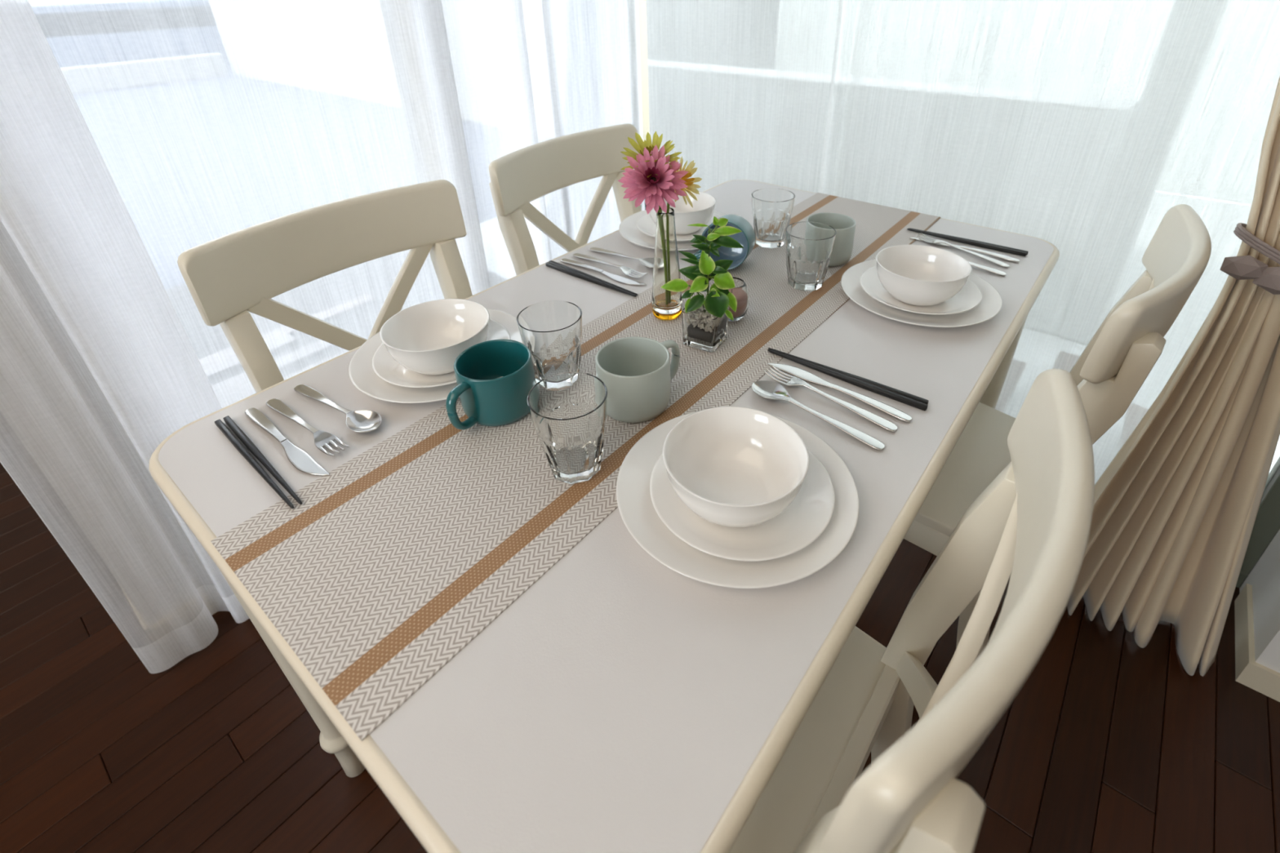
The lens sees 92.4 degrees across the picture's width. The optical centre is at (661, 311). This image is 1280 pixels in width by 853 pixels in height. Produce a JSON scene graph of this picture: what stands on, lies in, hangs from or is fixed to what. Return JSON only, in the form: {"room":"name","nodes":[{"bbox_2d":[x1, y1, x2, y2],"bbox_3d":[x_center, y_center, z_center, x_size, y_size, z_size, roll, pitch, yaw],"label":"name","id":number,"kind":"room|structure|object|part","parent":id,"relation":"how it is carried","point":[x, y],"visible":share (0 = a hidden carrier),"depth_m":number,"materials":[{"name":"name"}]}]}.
{"room":"dining room","nodes":[
{"label":"dining room","id":0,"kind":"room"},
{"bbox_2d":[0,462,1279,852],"bbox_3d":[-0.343,1.190,0.482,6.400,0.060,5.409,20,36,33],"label":"floor","id":1,"kind":"structure","parent":0,"point":[1108,744],"depth_m":1.12,"materials":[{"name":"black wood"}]},
{"bbox_2d":[177,179,472,392],"bbox_3d":[-0.357,0.297,1.084,0.513,0.910,0.436,21,36,34],"label":"dining chair","id":2,"kind":"object","parent":1,"relation":"on","point":[229,277],"visible":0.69,"depth_m":1.00,"materials":[{"name":"beige paint"}]},
{"bbox_3d":[-0.612,0.329,1.086,0.118,0.862,0.047,21,36,34],"label":"post","id":3,"kind":"part","parent":2,"relation":"part of","materials":[{"name":"beige paint"}]},
{"bbox_3d":[-0.534,-0.117,1.013,0.073,0.110,0.436,21,36,34],"label":"rail","id":4,"kind":"part","parent":2,"relation":"part of","materials":[{"name":"beige paint"}]},
{"bbox_3d":[-0.390,0.195,1.317,0.118,0.862,0.047,21,36,34],"label":"post","id":5,"kind":"part","parent":2,"relation":"part of","materials":[{"name":"beige paint"}]},
{"bbox_2d":[488,123,641,275],"bbox_3d":[-0.034,0.079,1.461,0.513,0.910,0.436,20,36,33],"label":"dining chair","id":6,"kind":"object","parent":1,"relation":"on","point":[520,177],"visible":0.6,"depth_m":1.38,"materials":[{"name":"beige paint"}]},
{"bbox_3d":[-0.289,0.113,1.458,0.118,0.862,0.047,20,36,33],"label":"post","id":7,"kind":"part","parent":6,"relation":"part of","materials":[{"name":"beige paint"}]},
{"bbox_3d":[-0.214,-0.334,1.387,0.073,0.110,0.436,20,36,33],"label":"rail","id":8,"kind":"part","parent":6,"relation":"part of","materials":[{"name":"beige paint"}]},
{"bbox_3d":[-0.072,-0.023,1.694,0.118,0.862,0.047,20,36,33],"label":"post","id":9,"kind":"part","parent":6,"relation":"part of","materials":[{"name":"beige paint"}]},
{"bbox_2d":[148,179,1059,852],"bbox_3d":[0.090,0.337,1.165,0.780,0.745,1.349,20,36,33],"label":"dining table","id":10,"kind":"object","parent":1,"relation":"on","point":[625,701],"visible":0.47,"depth_m":0.53,"materials":[{"name":"white wood"}]},
{"bbox_2d":[214,418,293,508],"bbox_3d":[-0.473,0.172,0.709,0.225,0.007,0.007,21,36,34],"label":"chopstick","id":11,"kind":"object","parent":10,"relation":"on","point":[223,428],"visible":1,"depth_m":0.71,"materials":[{"name":"black paint"}]},
{"bbox_2d":[222,415,302,504],"bbox_3d":[-0.467,0.169,0.714,0.225,0.007,0.007,22,36,35],"label":"chopstick","id":12,"kind":"object","parent":10,"relation":"on","point":[231,424],"visible":1,"depth_m":0.71,"materials":[{"name":"black paint"}]},
{"bbox_2d":[244,408,329,475],"bbox_3d":[-0.458,0.156,0.739,0.202,0.006,0.020,20,36,33],"label":"knife","id":13,"kind":"object","parent":10,"relation":"on","point":[300,459],"visible":1,"depth_m":0.73,"materials":[{"name":"silver metal"}]},
{"bbox_3d":[-0.495,0.141,0.767,0.104,0.006,0.015,20,36,33],"label":"handle","id":14,"kind":"part","parent":13,"relation":"part of","materials":[{"name":"silver metal"}]},
{"bbox_3d":[-0.418,0.172,0.711,0.099,0.004,0.020,21,36,34],"label":"blade","id":15,"kind":"part","parent":13,"relation":"part of","materials":[{"name":"silver metal"}]},
{"bbox_3d":[-0.553,0.502,0.923,0.068,0.717,0.068,20,36,33],"label":"leg","id":16,"kind":"part","parent":10,"relation":"part of","materials":[{"name":"beige paint"}]},
{"bbox_2d":[266,398,349,456],"bbox_3d":[-0.445,0.140,0.762,0.184,0.010,0.024,19,35,32],"label":"fork","id":17,"kind":"object","parent":10,"relation":"on","point":[322,438],"visible":1,"depth_m":0.74,"materials":[{"name":"silver metal"}]},
{"bbox_3d":[-0.468,0.132,0.777,0.126,0.010,0.016,19,35,32],"label":"handle","id":18,"kind":"part","parent":17,"relation":"part of","materials":[{"name":"silver metal"}]},
{"bbox_2d":[293,384,381,432],"bbox_3d":[-0.423,0.122,0.792,0.182,0.011,0.038,17,34,29],"label":"spoon","id":19,"kind":"object","parent":10,"relation":"on","point":[364,420],"visible":1,"depth_m":0.77,"materials":[{"name":"silver metal"}]},
{"bbox_3d":[-0.446,0.115,0.806,0.126,0.010,0.016,17,34,29],"label":"handle","id":20,"kind":"part","parent":19,"relation":"part of","materials":[{"name":"silver metal"}]},
{"bbox_2d":[346,409,381,432],"bbox_3d":[-0.371,0.138,0.761,0.056,0.010,0.038,17,34,29],"label":"bowl","id":21,"kind":"object","parent":19,"relation":"on","point":[364,420],"depth_m":0.77,"materials":[{"name":"silver metal"}]},
{"bbox_2d":[348,308,522,403],"bbox_3d":[-0.315,0.062,0.889,0.250,0.019,0.250,20,36,33],"label":"dinner plate","id":22,"kind":"object","parent":10,"relation":"on","point":[362,374],"visible":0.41,"depth_m":0.83,"materials":[{"name":"white ceramic"}]},
{"bbox_2d":[372,318,510,387],"bbox_3d":[-0.313,0.060,0.883,0.189,0.020,0.189,20,36,33],"label":"plate","id":23,"kind":"object","parent":22,"relation":"on","point":[384,365],"visible":0.33,"depth_m":0.85,"materials":[{"name":"white ceramic"}]},
{"bbox_2d":[379,298,489,375],"bbox_3d":[-0.312,0.042,0.864,0.145,0.062,0.145,20,36,33],"label":"bowl","id":24,"kind":"object","parent":23,"relation":"on","point":[425,338],"visible":0.82,"depth_m":0.89,"materials":[{"name":"white ceramic"}]},
{"bbox_2d":[210,192,940,741],"bbox_3d":[0.082,0.011,0.983,0.300,0.001,1.336,20,36,33],"label":"table runner","id":25,"kind":"object","parent":10,"relation":"on","point":[390,562],"visible":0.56,"depth_m":0.63,"materials":[{"name":"beige fabric"}]},
{"bbox_2d":[445,339,536,430],"bbox_3d":[-0.217,0.093,0.772,0.115,0.074,0.095,-15,32,-22],"label":"mug","id":26,"kind":"object","parent":25,"relation":"on","point":[486,400],"visible":0.93,"depth_m":0.75,"materials":[{"name":"teal ceramic"}]},
{"bbox_3d":[-0.238,0.116,0.729,0.013,0.062,0.036,15,33,26],"label":"handle","id":27,"kind":"part","parent":26,"relation":"part of","materials":[{"name":"teal ceramic"}]},
{"bbox_2d":[516,300,582,383],"bbox_3d":[-0.144,0.049,0.818,0.084,0.101,0.084,16,33,27],"label":"tumbler","id":28,"kind":"object","parent":25,"relation":"on","point":[551,330],"visible":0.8,"depth_m":0.80,"materials":[{"name":"clear glass"}]},
{"bbox_2d":[527,371,607,484],"bbox_3d":[-0.098,0.131,0.670,0.084,0.101,0.084,15,33,27],"label":"tumbler","id":29,"kind":"object","parent":25,"relation":"on","point":[567,410],"visible":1,"depth_m":0.66,"materials":[{"name":"clear glass"}]},
{"bbox_2d":[595,337,679,422],"bbox_3d":[-0.025,0.085,0.777,0.114,0.074,0.093,-6,30,-8],"label":"mug","id":30,"kind":"object","parent":25,"relation":"on","point":[637,373],"visible":0.95,"depth_m":0.76,"materials":[{"name":"grey ceramic"}]},
{"bbox_3d":[0.009,0.065,0.810,0.036,0.062,0.013,-25,37,-36],"label":"handle","id":31,"kind":"part","parent":30,"relation":"part of","materials":[{"name":"grey ceramic"}]},
{"bbox_2d":[651,207,682,319],"bbox_3d":[0.007,-0.073,0.953,0.049,0.178,0.049,20,36,33],"label":"bud vase","id":32,"kind":"object","parent":25,"relation":"on","point":[667,304],"visible":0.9,"depth_m":0.94,"materials":[{"name":"clear glass"}]},
{"bbox_2d":[620,130,681,208],"bbox_3d":[-0.015,-0.133,0.928,0.092,0.268,0.081,20,36,33],"label":"gerbera","id":33,"kind":"object","parent":32,"relation":"in","point":[657,140],"visible":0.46,"depth_m":0.88,"materials":[{"name":"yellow plant"}]},
{"bbox_2d":[617,144,688,214],"bbox_3d":[-0.011,-0.110,0.900,0.087,0.255,0.084,20,36,33],"label":"gerbera","id":34,"kind":"object","parent":32,"relation":"in","point":[638,185],"visible":0.99,"depth_m":0.86,"materials":[{"name":"pink plant"}]},
{"bbox_2d":[666,155,702,213],"bbox_3d":[0.036,-0.119,0.927,0.068,0.242,0.050,-13,31,-20],"label":"gerbera","id":35,"kind":"object","parent":32,"relation":"in","point":[691,187],"visible":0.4,"depth_m":0.90,"materials":[{"name":"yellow plant"}]},
{"bbox_3d":[0.016,-0.104,0.945,0.020,0.200,0.014,-13,31,-19],"label":"stem","id":36,"kind":"part","parent":35,"relation":"part of","materials":[{"name":"green plant"}]},
{"bbox_2d":[661,216,743,352],"bbox_3d":[0.059,-0.037,0.871,0.098,0.192,0.075,15,33,26],"label":"potted plant","id":37,"kind":"object","parent":25,"relation":"on","point":[704,321],"visible":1,"depth_m":0.86,"materials":[{"name":"green plant"}]},
{"bbox_3d":[0.065,0.019,0.908,0.055,0.058,0.055,15,33,26],"label":"glass pot","id":38,"kind":"part","parent":37,"relation":"part of","materials":[{"name":"clear glass"}]},
{"bbox_3d":[0.067,-0.051,0.869,0.007,0.130,0.003,-2,29,-1],"label":"stem","id":39,"kind":"part","parent":37,"relation":"part of","materials":[{"name":"green plant"}]},
{"bbox_2d":[693,214,755,270],"bbox_3d":[0.113,-0.132,1.135,0.113,0.098,0.084,9,31,18],"label":"mug","id":40,"kind":"object","parent":25,"relation":"on","point":[746,238],"visible":0.56,"depth_m":1.13,"materials":[{"name":"teal ceramic"}]},
{"bbox_3d":[0.074,-0.108,1.158,0.036,0.013,0.062,-24,10,26],"label":"handle","id":41,"kind":"part","parent":40,"relation":"part of","materials":[{"name":"blue ceramic"}]},
{"bbox_2d":[728,276,749,320],"bbox_3d":[0.111,-0.019,0.972,0.056,0.061,0.056,20,36,33],"label":"candle holder","id":42,"kind":"object","parent":25,"relation":"on","point":[740,291],"visible":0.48,"depth_m":0.95,"materials":[{"name":"clear glass"}]},
{"bbox_2d":[751,187,795,248],"bbox_3d":[0.218,-0.184,1.219,0.084,0.101,0.084,-18,33,-27],"label":"tumbler","id":43,"kind":"object","parent":25,"relation":"on","point":[771,207],"visible":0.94,"depth_m":1.20,"materials":[{"name":"clear glass"}]},
{"bbox_2d":[785,221,836,291],"bbox_3d":[0.252,-0.093,1.055,0.084,0.101,0.084,17,34,29],"label":"tumbler","id":44,"kind":"object","parent":25,"relation":"on","point":[809,246],"visible":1,"depth_m":1.04,"materials":[{"name":"clear glass"}]},
{"bbox_2d":[806,212,856,266],"bbox_3d":[0.317,-0.139,1.161,0.097,0.076,0.106,20,36,33],"label":"mug","id":45,"kind":"object","parent":25,"relation":"on","point":[844,225],"visible":0.56,"depth_m":1.13,"materials":[{"name":"grey ceramic"}]},
{"bbox_2d":[545,262,636,297],"bbox_3d":[-0.132,-0.059,1.108,0.225,0.007,0.007,20,36,34],"label":"chopstick","id":46,"kind":"object","parent":10,"relation":"on","point":[556,267],"visible":1,"depth_m":1.11,"materials":[{"name":"black paint"}]},
{"bbox_2d":[548,260,637,295],"bbox_3d":[-0.128,-0.062,1.113,0.225,0.007,0.007,21,36,34],"label":"chopstick","id":47,"kind":"object","parent":10,"relation":"on","point":[549,261],"visible":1,"depth_m":1.11,"materials":[{"name":"black paint"}]},
{"bbox_2d":[560,258,646,284],"bbox_3d":[-0.113,-0.073,1.136,0.202,0.006,0.020,19,35,32],"label":"knife","id":48,"kind":"object","parent":10,"relation":"on","point":[617,277],"visible":1,"depth_m":1.13,"materials":[{"name":"silver metal"}]},
{"bbox_3d":[-0.151,-0.088,1.163,0.104,0.006,0.015,19,35,32],"label":"handle","id":49,"kind":"part","parent":48,"relation":"part of","materials":[{"name":"silver metal"}]},
{"bbox_3d":[-0.072,-0.059,1.109,0.099,0.004,0.020,19,35,32],"label":"blade","id":50,"kind":"part","parent":48,"relation":"part of","materials":[{"name":"silver metal"}]},
{"bbox_2d":[573,253,648,277],"bbox_3d":[-0.102,-0.090,1.157,0.184,0.010,0.024,21,36,34],"label":"fork","id":51,"kind":"object","parent":10,"relation":"on","point":[627,271],"visible":1,"depth_m":1.14,"materials":[{"name":"silver metal"}]},
{"bbox_3d":[-0.124,-0.098,1.173,0.126,0.010,0.016,21,36,34],"label":"handle","id":52,"kind":"part","parent":51,"relation":"part of","materials":[{"name":"silver metal"}]},
{"bbox_2d":[589,247,653,268],"bbox_3d":[-0.070,-0.106,1.185,0.182,0.011,0.038,19,35,31],"label":"spoon","id":53,"kind":"object","parent":10,"relation":"on","point":[647,262],"visible":0.73,"depth_m":1.18,"materials":[{"name":"silver metal"}]},
{"bbox_3d":[-0.093,-0.114,1.200,0.126,0.010,0.016,19,35,31],"label":"handle","id":54,"kind":"part","parent":53,"relation":"part of","materials":[{"name":"silver metal"}]},
{"bbox_2d":[638,257,653,268],"bbox_3d":[-0.019,-0.089,1.152,0.056,0.010,0.038,19,35,31],"label":"bowl","id":55,"kind":"object","parent":53,"relation":"on","point":[648,262],"depth_m":1.16,"materials":[{"name":"silver metal"}]},
{"bbox_2d":[618,209,726,250],"bbox_3d":[0.035,-0.172,1.292,0.250,0.019,0.250,20,36,33],"label":"dinner plate","id":56,"kind":"object","parent":10,"relation":"on","point":[628,228],"visible":0.31,"depth_m":1.27,"materials":[{"name":"white ceramic"}]},
{"bbox_2d":[636,212,721,242],"bbox_3d":[0.042,-0.180,1.297,0.189,0.020,0.189,20,36,33],"label":"plate","id":57,"kind":"object","parent":56,"relation":"on","point":[645,224],"visible":0.23,"depth_m":1.29,"materials":[{"name":"white ceramic"}]},
{"bbox_2d":[648,190,715,235],"bbox_3d":[0.041,-0.204,1.290,0.145,0.062,0.145,20,36,33],"label":"bowl","id":58,"kind":"object","parent":57,"relation":"on","point":[702,211],"visible":0.59,"depth_m":1.26,"materials":[{"name":"white ceramic"}]},
{"bbox_2d":[616,411,859,588],"bbox_3d":[0.077,0.188,0.648,0.250,0.019,0.250,20,36,33],"label":"dinner plate","id":59,"kind":"object","parent":10,"relation":"on","point":[637,512],"visible":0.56,"depth_m":0.60,"materials":[{"name":"white ceramic"}]},
{"bbox_2d":[649,449,835,560],"bbox_3d":[0.082,0.187,0.641,0.189,0.020,0.189,20,36,33],"label":"plate","id":60,"kind":"object","parent":59,"relation":"on","point":[810,513],"visible":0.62,"depth_m":0.60,"materials":[{"name":"white ceramic"}]},
{"bbox_2d":[662,406,808,527],"bbox_3d":[0.074,0.166,0.628,0.145,0.062,0.145,20,36,33],"label":"bowl","id":61,"kind":"object","parent":60,"relation":"on","point":[731,466],"visible":1,"depth_m":0.65,"materials":[{"name":"white ceramic"}]},
{"bbox_2d":[751,380,884,450],"bbox_3d":[0.189,0.126,0.761,0.182,0.011,0.038,23,37,36],"label":"spoon","id":62,"kind":"object","parent":10,"relation":"on","point":[767,389],"visible":1,"depth_m":0.77,"materials":[{"name":"silver metal"}]},
{"bbox_2d":[751,380,791,401],"bbox_3d":[0.142,0.106,0.798,0.056,0.010,0.038,23,37,36],"label":"bowl","id":63,"kind":"object","parent":62,"relation":"on","point":[767,389],"depth_m":0.80,"materials":[{"name":"silver metal"}]},
{"bbox_3d":[0.210,0.135,0.744,0.126,0.010,0.016,23,37,36],"label":"handle","id":64,"kind":"part","parent":62,"relation":"part of","materials":[{"name":"silver metal"}]},
{"bbox_2d":[764,364,897,431],"bbox_3d":[0.214,0.110,0.789,0.184,0.010,0.024,23,37,36],"label":"fork","id":65,"kind":"object","parent":10,"relation":"on","point":[885,424],"visible":1,"depth_m":0.78,"materials":[{"name":"silver metal"}]},
{"bbox_3d":[0.235,0.119,0.772,0.126,0.010,0.016,23,37,36],"label":"handle","id":66,"kind":"part","parent":65,"relation":"part of","materials":[{"name":"silver metal"}]},
{"bbox_2d":[767,363,911,422],"bbox_3d":[0.231,0.100,0.810,0.202,0.006,0.020,22,37,36],"label":"knife","id":67,"kind":"object","parent":10,"relation":"on","point":[802,374],"visible":1,"depth_m":0.80,"materials":[{"name":"silver metal"}]},
{"bbox_3d":[0.192,0.084,0.840,0.099,0.004,0.020,23,37,36],"label":"blade","id":68,"kind":"part","parent":67,"relation":"part of","materials":[{"name":"silver metal"}]},
{"bbox_3d":[0.267,0.116,0.781,0.104,0.006,0.015,22,37,36],"label":"handle","id":69,"kind":"part","parent":67,"relation":"part of","materials":[{"name":"silver metal"}]},
{"bbox_2d":[768,349,927,410],"bbox_3d":[0.244,0.088,0.830,0.225,0.007,0.007,20,36,32],"label":"chopstick","id":70,"kind":"object","parent":10,"relation":"on","point":[863,384],"visible":1,"depth_m":0.81,"materials":[{"name":"black paint"}]},
{"bbox_2d":[768,347,928,404],"bbox_3d":[0.247,0.085,0.836,0.225,0.007,0.007,19,35,31],"label":"chopstick","id":71,"kind":"object","parent":10,"relation":"on","point":[881,385],"visible":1,"depth_m":0.82,"materials":[{"name":"black paint"}]},
{"bbox_2d":[840,258,1002,327],"bbox_3d":[0.428,-0.031,1.025,0.250,0.019,0.250,20,36,33],"label":"dinner plate","id":72,"kind":"object","parent":10,"relation":"on","point":[991,303],"visible":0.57,"depth_m":0.98,"materials":[{"name":"white ceramic"}]},
{"bbox_2d":[859,265,982,315],"bbox_3d":[0.427,-0.034,1.022,0.189,0.020,0.189,20,36,33],"label":"plate","id":73,"kind":"object","parent":72,"relation":"on","point":[970,296],"visible":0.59,"depth_m":1.00,"materials":[{"name":"white ceramic"}]},
{"bbox_2d":[875,244,972,306],"bbox_3d":[0.423,-0.054,1.006,0.145,0.062,0.145,20,36,33],"label":"bowl","id":74,"kind":"object","parent":73,"relation":"on","point":[917,275],"visible":1,"depth_m":1.02,"materials":[{"name":"white ceramic"}]},
{"bbox_2d":[909,244,1005,275],"bbox_3d":[0.546,-0.098,1.146,0.182,0.011,0.038,23,37,36],"label":"spoon","id":75,"kind":"object","parent":10,"relation":"on","point":[977,265],"visible":0.25,"depth_m":1.11,"materials":[{"name":"silver metal"}]},
{"bbox_3d":[0.567,-0.089,1.130,0.126,0.010,0.016,23,37,36],"label":"handle","id":76,"kind":"part","parent":75,"relation":"part of","materials":[{"name":"silver metal"}]},
{"bbox_2d":[915,232,1009,267],"bbox_3d":[0.579,-0.120,1.185,0.024,0.010,0.184,-22,35,-32],"label":"fork","id":77,"kind":"object","parent":10,"relation":"on","point":[926,238],"visible":1,"depth_m":1.18,"materials":[{"name":"silver metal"}]},
{"bbox_3d":[0.597,-0.109,1.165,0.016,0.010,0.126,-22,35,-32],"label":"handle","id":78,"kind":"part","parent":77,"relation":"part of","materials":[{"name":"silver metal"}]},
{"bbox_2d":[909,237,1019,262],"bbox_3d":[0.589,-0.126,1.199,0.202,0.006,0.020,21,36,34],"label":"knife","id":79,"kind":"object","parent":10,"relation":"on","point":[990,253],"visible":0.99,"depth_m":1.17,"materials":[{"name":"silver metal"}]},
{"bbox_3d":[0.549,-0.141,1.228,0.099,0.004,0.020,21,36,34],"label":"blade","id":80,"kind":"part","parent":79,"relation":"part of","materials":[{"name":"silver metal"}]},
{"bbox_3d":[0.626,-0.111,1.171,0.104,0.006,0.015,21,36,34],"label":"handle","id":81,"kind":"part","parent":79,"relation":"part of","materials":[{"name":"silver metal"}]},
{"bbox_2d":[906,228,1026,256],"bbox_3d":[0.603,-0.141,1.225,0.225,0.007,0.007,20,36,32],"label":"chopstick","id":82,"kind":"object","parent":10,"relation":"on","point":[963,241],"visible":1,"depth_m":1.21,"materials":[{"name":"black paint"}]},
{"bbox_2d":[908,227,1028,255],"bbox_3d":[0.608,-0.143,1.229,0.225,0.007,0.007,20,35,32],"label":"chopstick","id":83,"kind":"object","parent":10,"relation":"on","point":[1027,251],"visible":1,"depth_m":1.22,"materials":[{"name":"black paint"}]},
{"bbox_3d":[0.733,0.206,1.401,0.068,0.717,0.068,20,36,33],"label":"leg","id":84,"kind":"part","parent":10,"relation":"part of","materials":[{"name":"beige paint"}]},
{"bbox_2d":[728,368,1094,852],"bbox_3d":[0.086,0.469,0.760,0.513,0.910,0.436,20,36,33],"label":"dining chair","id":85,"kind":"object","parent":1,"relation":"on","point":[1033,522],"visible":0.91,"depth_m":0.53,"materials":[{"name":"beige paint"}]},
{"bbox_3d":[0.041,0.466,0.800,0.397,0.022,0.400,20,36,33],"label":"seat","id":86,"kind":"part","parent":85,"relation":"part of","materials":[{"name":"beige paint"}]},
{"bbox_3d":[0.124,0.613,0.551,0.118,0.862,0.047,20,36,33],"label":"post","id":87,"kind":"part","parent":85,"relation":"part of","materials":[{"name":"beige paint"}]},
{"bbox_3d":[0.341,0.476,0.786,0.118,0.862,0.047,20,36,33],"label":"post","id":88,"kind":"part","parent":85,"relation":"part of","materials":[{"name":"beige paint"}]},
{"bbox_2d":[903,204,1211,661],"bbox_3d":[0.512,0.243,1.146,0.513,0.910,0.436,23,37,36],"label":"dining chair","id":89,"kind":"object","parent":1,"relation":"on","point":[1118,358],"visible":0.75,"depth_m":0.88,"materials":[{"name":"beige paint"}]},
{"bbox_3d":[0.469,0.239,1.189,0.397,0.022,0.400,23,37,36],"label":"seat","id":90,"kind":"part","parent":89,"relation":"part of","materials":[{"name":"beige paint"}]},
{"bbox_3d":[0.534,0.388,0.935,0.118,0.862,0.047,23,37,36],"label":"post","id":91,"kind":"part","parent":89,"relation":"part of","materials":[{"name":"beige paint"}]},
{"bbox_3d":[0.768,0.258,1.158,0.118,0.862,0.047,23,37,36],"label":"post","id":92,"kind":"part","parent":89,"relation":"part of","materials":[{"name":"beige paint"}]},
{"bbox_3d":[0.667,-0.036,0.820,0.073,0.110,0.436,23,37,36],"label":"rail","id":93,"kind":"part","parent":89,"relation":"part of","materials":[{"name":"beige paint"}]},
{"bbox_2d":[1239,528,1279,673],"bbox_3d":[1.500,-0.314,0.577,4.300,2.400,0.425,20,36,33],"label":"wall","id":94,"kind":"structure","parent":0,"point":[1264,577],"depth_m":1.21,"materials":[{"name":"white paint"}]},
{"bbox_2d":[0,0,644,673],"bbox_3d":[-0.576,-0.560,1.186,0.094,2.286,1.517,21,36,35],"label":"sheer curtain","id":95,"kind":"object","parent":94,"relation":"hanging from","point":[135,135],"visible":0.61,"depth_m":1.10,"materials":[{"name":"white fabric"}]},
{"bbox_2d":[645,0,839,193],"bbox_3d":[0.177,-0.683,1.550,0.572,2.116,0.024,20,36,33],"label":"sheer curtain","id":96,"kind":"object","parent":94,"relation":"hanging from","point":[740,88],"visible":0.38,"depth_m":1.58,"materials":[{"name":"white fabric"}]},
{"bbox_2d":[644,197,1279,587],"bbox_3d":[0.579,-0.594,1.370,1.822,2.150,0.060,20,36,33],"label":"window","id":97,"kind":"structure","parent":94,"relation":"in","point":[1267,522],"depth_m":1.29,"materials":[{"name":"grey glass"}]},
{"bbox_3d":[0.579,-0.594,1.370,1.822,2.150,0.060,20,36,33],"label":"frame","id":98,"kind":"part","parent":97,"relation":"part of","materials":[{"name":"grey metal"}]},
{"bbox_2d":[818,0,1279,484],"bbox_3d":[0.752,-0.467,1.141,0.908,2.116,0.036,20,36,33],"label":"sheer curtain","id":99,"kind":"object","parent":94,"relation":"hanging from","point":[1076,126],"visible":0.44,"depth_m":1.21,"materials":[{"name":"white fabric"}]},
{"bbox_2d":[1066,76,1279,676],"bbox_3d":[0.945,-0.274,0.800,0.343,2.126,0.118,20,36,33],"label":"drape","id":100,"kind":"object","parent":94,"relation":"hanging from","point":[1175,509],"visible":0.86,"depth_m":1.09,"materials":[{"name":"beige fabric"}]},
{"bbox_2d":[1219,222,1279,294],"bbox_3d":[0.920,-0.078,0.906,0.136,0.079,0.123,20,36,33],"label":"tieback","id":101,"kind":"object","parent":100,"relation":"attached to","point":[1243,267],"visible":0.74,"depth_m":0.89,"materials":[{"name":"grey"}]},
{"bbox_3d":[0.923,-0.086,0.909,0.130,0.068,0.110,20,36,33],"label":"cord","id":102,"kind":"part","parent":101,"relation":"part of","materials":[{"name":"grey fabric"}]},
{"bbox_2d":[1234,583,1279,702],"bbox_3d":[2.161,1.015,0.573,2.487,0.060,0.219,20,36,33],"label":"baseboard","id":103,"kind":"structure","parent":94,"relation":"attached to","point":[1257,677],"depth_m":1.20,"materials":[{"name":"white wood"}]},
{"bbox_3d":[-1.347,-0.970,1.862,2.050,2.400,1.720,20,36,33],"label":"wall","id":104,"kind":"structure","parent":0,"visible":0},
{"bbox_2d":[638,0,649,142],"bbox_3d":[-0.113,-0.907,1.966,0.100,2.260,0.090,20,36,33],"label":"trim","id":105,"kind":"structure","parent":104,"relation":"attached to","point":[642,3],"depth_m":2.01,"materials":[{"name":"white"}]},
{"label":"outside","id":106,"kind":"structure","parent":0,"visible":0},
{"bbox_2d":[1268,435,1279,473],"bbox_3d":[4.002,0.598,1.613,11.000,0.100,3.380,20,36,33],"label":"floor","id":107,"kind":"structure","parent":106,"point":[1277,454],"depth_m":1.88,"materials":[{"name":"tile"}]}
]}

